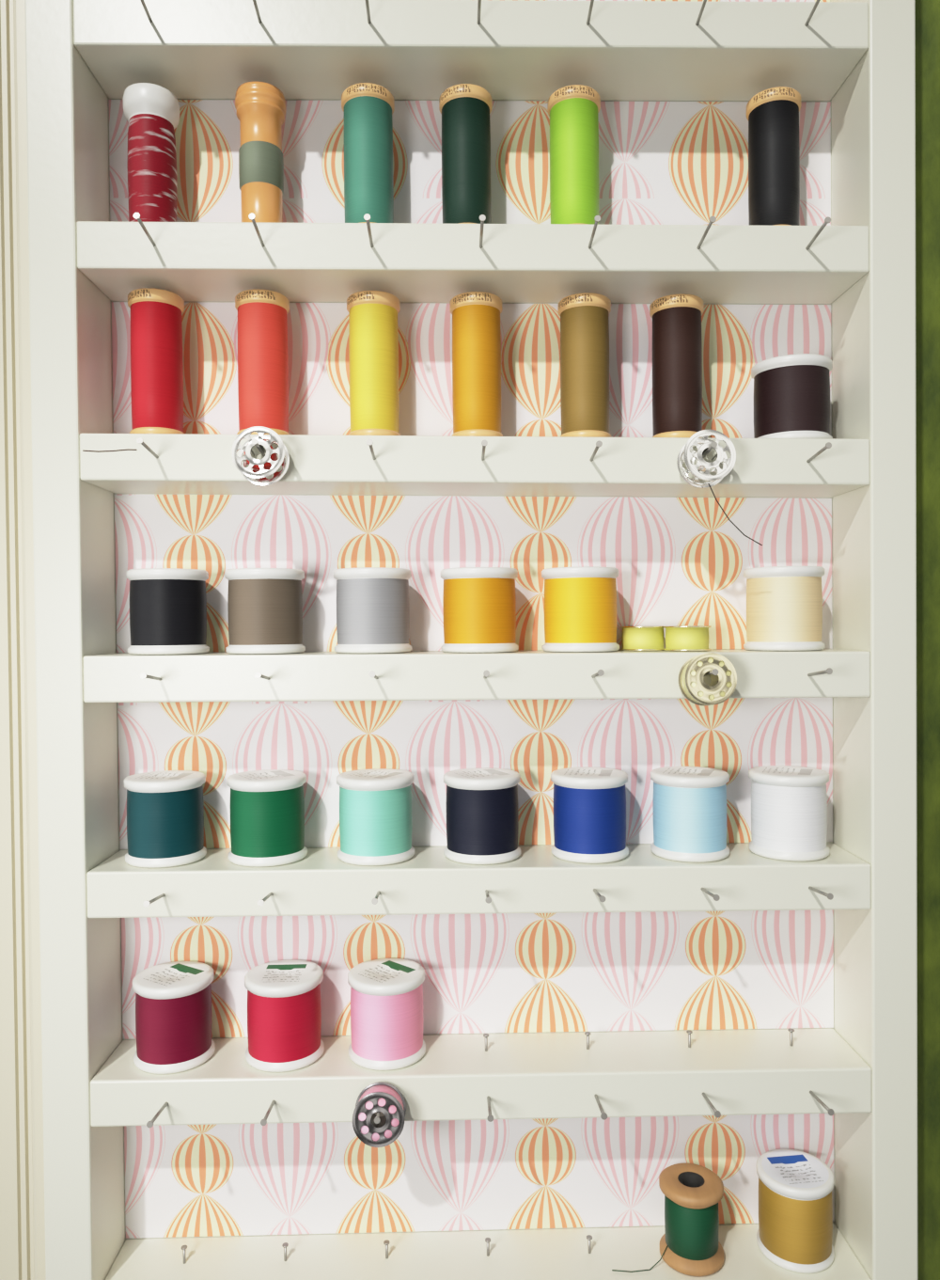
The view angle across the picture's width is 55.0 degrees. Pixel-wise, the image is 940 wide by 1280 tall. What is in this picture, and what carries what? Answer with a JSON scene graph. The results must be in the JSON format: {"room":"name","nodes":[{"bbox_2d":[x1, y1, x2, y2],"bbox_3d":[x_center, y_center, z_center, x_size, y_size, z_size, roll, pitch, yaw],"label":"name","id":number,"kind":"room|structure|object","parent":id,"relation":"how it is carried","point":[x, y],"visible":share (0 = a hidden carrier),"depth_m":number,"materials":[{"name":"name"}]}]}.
{"room":"sewing room","nodes":[
{"label":"sewing room","id":0,"kind":"room"},
{"bbox_2d":[915,0,939,1279],"bbox_3d":[0.241,-0.034,0.465,4.000,2.800,0.100,-1,1,-1],"label":"wall","id":1,"kind":"structure","parent":0,"point":[927,12],"depth_m":0.41,"materials":[{"name":"green paint"}]},
{"bbox_2d":[0,0,46,1279],"bbox_3d":[-0.219,0.321,0.394,0.090,2.100,0.031,-1,1,-1],"label":"trim","id":2,"kind":"structure","parent":1,"relation":"attached to","point":[22,1163],"depth_m":0.38,"materials":[{"name":"white wood"}]},
{"bbox_2d":[24,0,917,1279],"bbox_3d":[0.004,-0.030,0.379,0.360,0.633,0.063,-1,1,-1],"label":"rack","id":3,"kind":"object","parent":1,"relation":"attached to","point":[592,1031],"visible":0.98,"depth_m":0.39,"materials":[{"name":"white paint"}]},
{"bbox_2d":[123,82,179,221],"bbox_3d":[-0.135,-0.200,0.383,0.023,0.062,0.023,0,1,11],"label":"thread spool","id":4,"kind":"object","parent":3,"relation":"in","point":[151,111],"visible":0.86,"depth_m":0.37,"materials":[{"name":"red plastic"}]},
{"bbox_2d":[127,287,184,433],"bbox_3d":[-0.133,-0.115,0.384,0.023,0.062,0.023,0,1,29],"label":"thread spool","id":5,"kind":"object","parent":3,"relation":"on","point":[156,325],"visible":0.81,"depth_m":0.38,"materials":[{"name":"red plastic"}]},
{"bbox_2d":[124,770,206,868],"bbox_3d":[-0.130,0.076,0.386,0.033,0.035,0.033,0,1,6],"label":"thread spool","id":6,"kind":"object","parent":3,"relation":"on","point":[165,808],"visible":1,"depth_m":0.37,"materials":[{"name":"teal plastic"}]},
{"bbox_2d":[126,568,209,654],"bbox_3d":[-0.129,-0.012,0.385,0.033,0.035,0.033,-1,1,-24],"label":"thread spool","id":7,"kind":"object","parent":3,"relation":"on","point":[168,606],"visible":1,"depth_m":0.37,"materials":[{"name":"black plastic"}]},
{"bbox_2d":[132,961,215,1074],"bbox_3d":[-0.127,0.161,0.387,0.033,0.035,0.033,0,1,33],"label":"thread spool","id":8,"kind":"object","parent":3,"relation":"on","point":[174,1016],"visible":1,"depth_m":0.38,"materials":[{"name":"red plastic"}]},
{"bbox_2d":[235,81,285,222],"bbox_3d":[-0.089,-0.200,0.384,0.021,0.062,0.021,0,1,23],"label":"thread spool","id":9,"kind":"object","parent":3,"relation":"in","point":[260,106],"visible":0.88,"depth_m":0.38,"materials":[{"name":"orange wood"}]},
{"bbox_2d":[231,426,289,485],"bbox_3d":[-0.082,-0.072,0.356,0.021,0.022,0.013,-1,1,-1],"label":"bobbin","id":10,"kind":"object","parent":3,"relation":"attached to","point":[269,465],"visible":1,"depth_m":0.35,"materials":[{"name":"silver metal"}]},
{"bbox_2d":[235,289,289,434],"bbox_3d":[-0.088,-0.115,0.385,0.023,0.062,0.023,-1,1,-2],"label":"thread spool","id":11,"kind":"object","parent":3,"relation":"on","point":[262,314],"visible":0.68,"depth_m":0.38,"materials":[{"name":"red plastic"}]},
{"bbox_2d":[224,568,305,653],"bbox_3d":[-0.087,-0.012,0.386,0.033,0.035,0.033,0,1,25],"label":"thread spool","id":12,"kind":"object","parent":3,"relation":"on","point":[265,605],"visible":1,"depth_m":0.37,"materials":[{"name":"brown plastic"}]},
{"bbox_2d":[226,769,307,867],"bbox_3d":[-0.087,0.075,0.387,0.033,0.035,0.033,-1,1,-34],"label":"thread spool","id":13,"kind":"object","parent":3,"relation":"on","point":[267,806],"visible":1,"depth_m":0.37,"materials":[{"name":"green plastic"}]},
{"bbox_2d":[244,959,324,1072],"bbox_3d":[-0.080,0.161,0.389,0.033,0.035,0.033,-1,1,-2],"label":"thread spool","id":14,"kind":"object","parent":3,"relation":"on","point":[284,1003],"visible":1,"depth_m":0.38,"materials":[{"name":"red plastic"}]},
{"bbox_2d":[341,82,395,222],"bbox_3d":[-0.043,-0.200,0.385,0.023,0.062,0.023,-1,1,-12],"label":"thread spool","id":15,"kind":"object","parent":3,"relation":"in","point":[369,108],"visible":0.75,"depth_m":0.38,"materials":[{"name":"teal fabric"}]},
{"bbox_2d":[333,567,412,653],"bbox_3d":[-0.042,-0.012,0.387,0.033,0.035,0.033,0,1,18],"label":"thread spool","id":16,"kind":"object","parent":3,"relation":"on","point":[373,603],"visible":1,"depth_m":0.37,"materials":[{"name":"grey fabric"}]},
{"bbox_2d":[347,290,400,435],"bbox_3d":[-0.041,-0.115,0.386,0.023,0.062,0.023,0,1,31],"label":"thread spool","id":17,"kind":"object","parent":3,"relation":"on","point":[373,333],"visible":0.83,"depth_m":0.38,"materials":[{"name":"yellow fabric"}]},
{"bbox_2d":[336,768,414,865],"bbox_3d":[-0.041,0.075,0.388,0.033,0.035,0.033,0,1,30],"label":"thread spool","id":18,"kind":"object","parent":3,"relation":"on","point":[375,804],"visible":1,"depth_m":0.38,"materials":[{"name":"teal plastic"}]},
{"bbox_2d":[352,1082,406,1147],"bbox_3d":[-0.036,0.189,0.361,0.021,0.022,0.013,-1,1,-1],"label":"bobbin","id":19,"kind":"object","parent":3,"relation":"in","point":[385,1098],"visible":1,"depth_m":0.36,"materials":[{"name":"silver metal"}]},
{"bbox_2d":[347,958,426,1070],"bbox_3d":[-0.036,0.160,0.390,0.033,0.035,0.033,0,1,42],"label":"thread spool","id":20,"kind":"object","parent":3,"relation":"on","point":[387,994],"visible":1,"depth_m":0.38,"materials":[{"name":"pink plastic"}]},
{"bbox_2d":[439,83,492,223],"bbox_3d":[-0.002,-0.200,0.386,0.023,0.062,0.023,0,1,28],"label":"thread spool","id":21,"kind":"object","parent":3,"relation":"in","point":[466,109],"visible":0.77,"depth_m":0.38,"materials":[{"name":"green fabric"}]},
{"bbox_2d":[449,291,503,436],"bbox_3d":[0.003,-0.115,0.387,0.023,0.062,0.023,0,1,3],"label":"thread spool","id":22,"kind":"object","parent":3,"relation":"on","point":[476,315],"visible":0.86,"depth_m":0.38,"materials":[{"name":"orange fabric"}]},
{"bbox_2d":[441,567,519,652],"bbox_3d":[0.004,-0.013,0.388,0.033,0.035,0.033,-1,1,-10],"label":"thread spool","id":23,"kind":"object","parent":3,"relation":"on","point":[480,603],"visible":1,"depth_m":0.37,"materials":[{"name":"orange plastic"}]},
{"bbox_2d":[443,767,521,864],"bbox_3d":[0.005,0.075,0.389,0.033,0.035,0.033,-1,1,-26],"label":"thread spool","id":24,"kind":"object","parent":3,"relation":"on","point":[482,809],"visible":1,"depth_m":0.38,"materials":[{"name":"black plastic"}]},
{"bbox_2d":[547,84,600,224],"bbox_3d":[0.045,-0.200,0.387,0.023,0.062,0.023,-1,1,-4],"label":"thread spool","id":25,"kind":"object","parent":3,"relation":"in","point":[574,110],"visible":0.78,"depth_m":0.38,"materials":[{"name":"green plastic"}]},
{"bbox_2d":[541,566,619,651],"bbox_3d":[0.048,-0.013,0.389,0.033,0.035,0.033,-1,1,-32],"label":"thread spool","id":26,"kind":"object","parent":3,"relation":"on","point":[580,603],"visible":1,"depth_m":0.38,"materials":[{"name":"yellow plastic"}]},
{"bbox_2d":[557,292,612,437],"bbox_3d":[0.049,-0.114,0.388,0.023,0.062,0.023,0,1,28],"label":"thread spool","id":27,"kind":"object","parent":3,"relation":"on","point":[584,317],"visible":0.83,"depth_m":0.38,"materials":[{"name":"brown fabric"}]},
{"bbox_2d":[551,766,629,863],"bbox_3d":[0.052,0.075,0.390,0.033,0.035,0.033,0,1,13],"label":"thread spool","id":28,"kind":"object","parent":3,"relation":"on","point":[590,802],"visible":1,"depth_m":0.38,"materials":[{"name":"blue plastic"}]},
{"bbox_2d":[619,625,666,650],"bbox_3d":[0.076,-0.001,0.396,0.020,0.011,0.020,-1,1,-1],"label":"bobbin","id":29,"kind":"object","parent":3,"relation":"in","point":[633,638],"visible":1,"depth_m":0.39,"materials":[{"name":"yellow fabric"}]},
{"bbox_2d":[612,1162,725,1276],"bbox_3d":[0.085,0.250,0.390,0.050,0.034,0.027,-1,1,-1],"label":"thread spool","id":30,"kind":"object","parent":3,"relation":"on","point":[689,1244],"visible":1,"depth_m":0.38,"materials":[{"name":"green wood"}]},
{"bbox_2d":[649,293,703,437],"bbox_3d":[0.089,-0.114,0.389,0.023,0.062,0.023,0,1,27],"label":"thread spool","id":31,"kind":"object","parent":3,"relation":"on","point":[677,345],"visible":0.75,"depth_m":0.38,"materials":[{"name":"brown fabric"}]},
{"bbox_2d":[663,625,711,650],"bbox_3d":[0.093,-0.001,0.389,0.020,0.011,0.020,-1,1,-1],"label":"bobbin","id":32,"kind":"object","parent":3,"relation":"in","point":[683,638],"visible":1,"depth_m":0.38,"materials":[{"name":"yellow fabric"}]},
{"bbox_2d":[650,766,729,862],"bbox_3d":[0.095,0.075,0.391,0.033,0.035,0.033,0,1,23],"label":"thread spool","id":33,"kind":"object","parent":3,"relation":"on","point":[689,803],"visible":1,"depth_m":0.38,"materials":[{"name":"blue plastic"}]},
{"bbox_2d":[678,652,737,705],"bbox_3d":[0.095,0.016,0.361,0.021,0.022,0.013,-1,1,-1],"label":"bobbin","id":34,"kind":"object","parent":3,"relation":"attached to","point":[692,686],"visible":1,"depth_m":0.36,"materials":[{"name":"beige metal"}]},
{"bbox_2d":[677,429,762,545],"bbox_3d":[0.100,-0.060,0.360,0.031,0.046,0.013,-1,1,-1],"label":"bobbin","id":35,"kind":"object","parent":3,"relation":"in","point":[694,461],"visible":1,"depth_m":0.35,"materials":[{"name":"silver metal"}]},
{"bbox_2d":[746,86,802,225],"bbox_3d":[0.131,-0.201,0.389,0.023,0.062,0.023,0,1,8],"label":"thread spool","id":36,"kind":"object","parent":3,"relation":"on","point":[772,114],"visible":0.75,"depth_m":0.38,"materials":[{"name":"black fabric"}]},
{"bbox_2d":[743,566,825,650],"bbox_3d":[0.136,-0.013,0.391,0.033,0.035,0.033,-1,1,-7],"label":"thread spool","id":37,"kind":"object","parent":3,"relation":"on","point":[784,604],"visible":1,"depth_m":0.38,"materials":[{"name":"beige fabric"}]},
{"bbox_2d":[748,765,830,861],"bbox_3d":[0.138,0.074,0.392,0.033,0.035,0.033,0,1,25],"label":"thread spool","id":38,"kind":"object","parent":3,"relation":"on","point":[789,803],"visible":1,"depth_m":0.38,"materials":[{"name":"white fabric"}]},
{"bbox_2d":[751,353,833,438],"bbox_3d":[0.139,-0.101,0.390,0.033,0.035,0.033,0,1,4],"label":"thread spool","id":39,"kind":"object","parent":3,"relation":"on","point":[792,392],"visible":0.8,"depth_m":0.38,"materials":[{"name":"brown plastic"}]},
{"bbox_2d":[757,1148,835,1273],"bbox_3d":[0.142,0.248,0.395,0.032,0.035,0.032,-1,1,-7],"label":"thread spool","id":40,"kind":"object","parent":3,"relation":"on","point":[795,1233],"visible":1,"depth_m":0.38,"materials":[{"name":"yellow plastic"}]}
]}

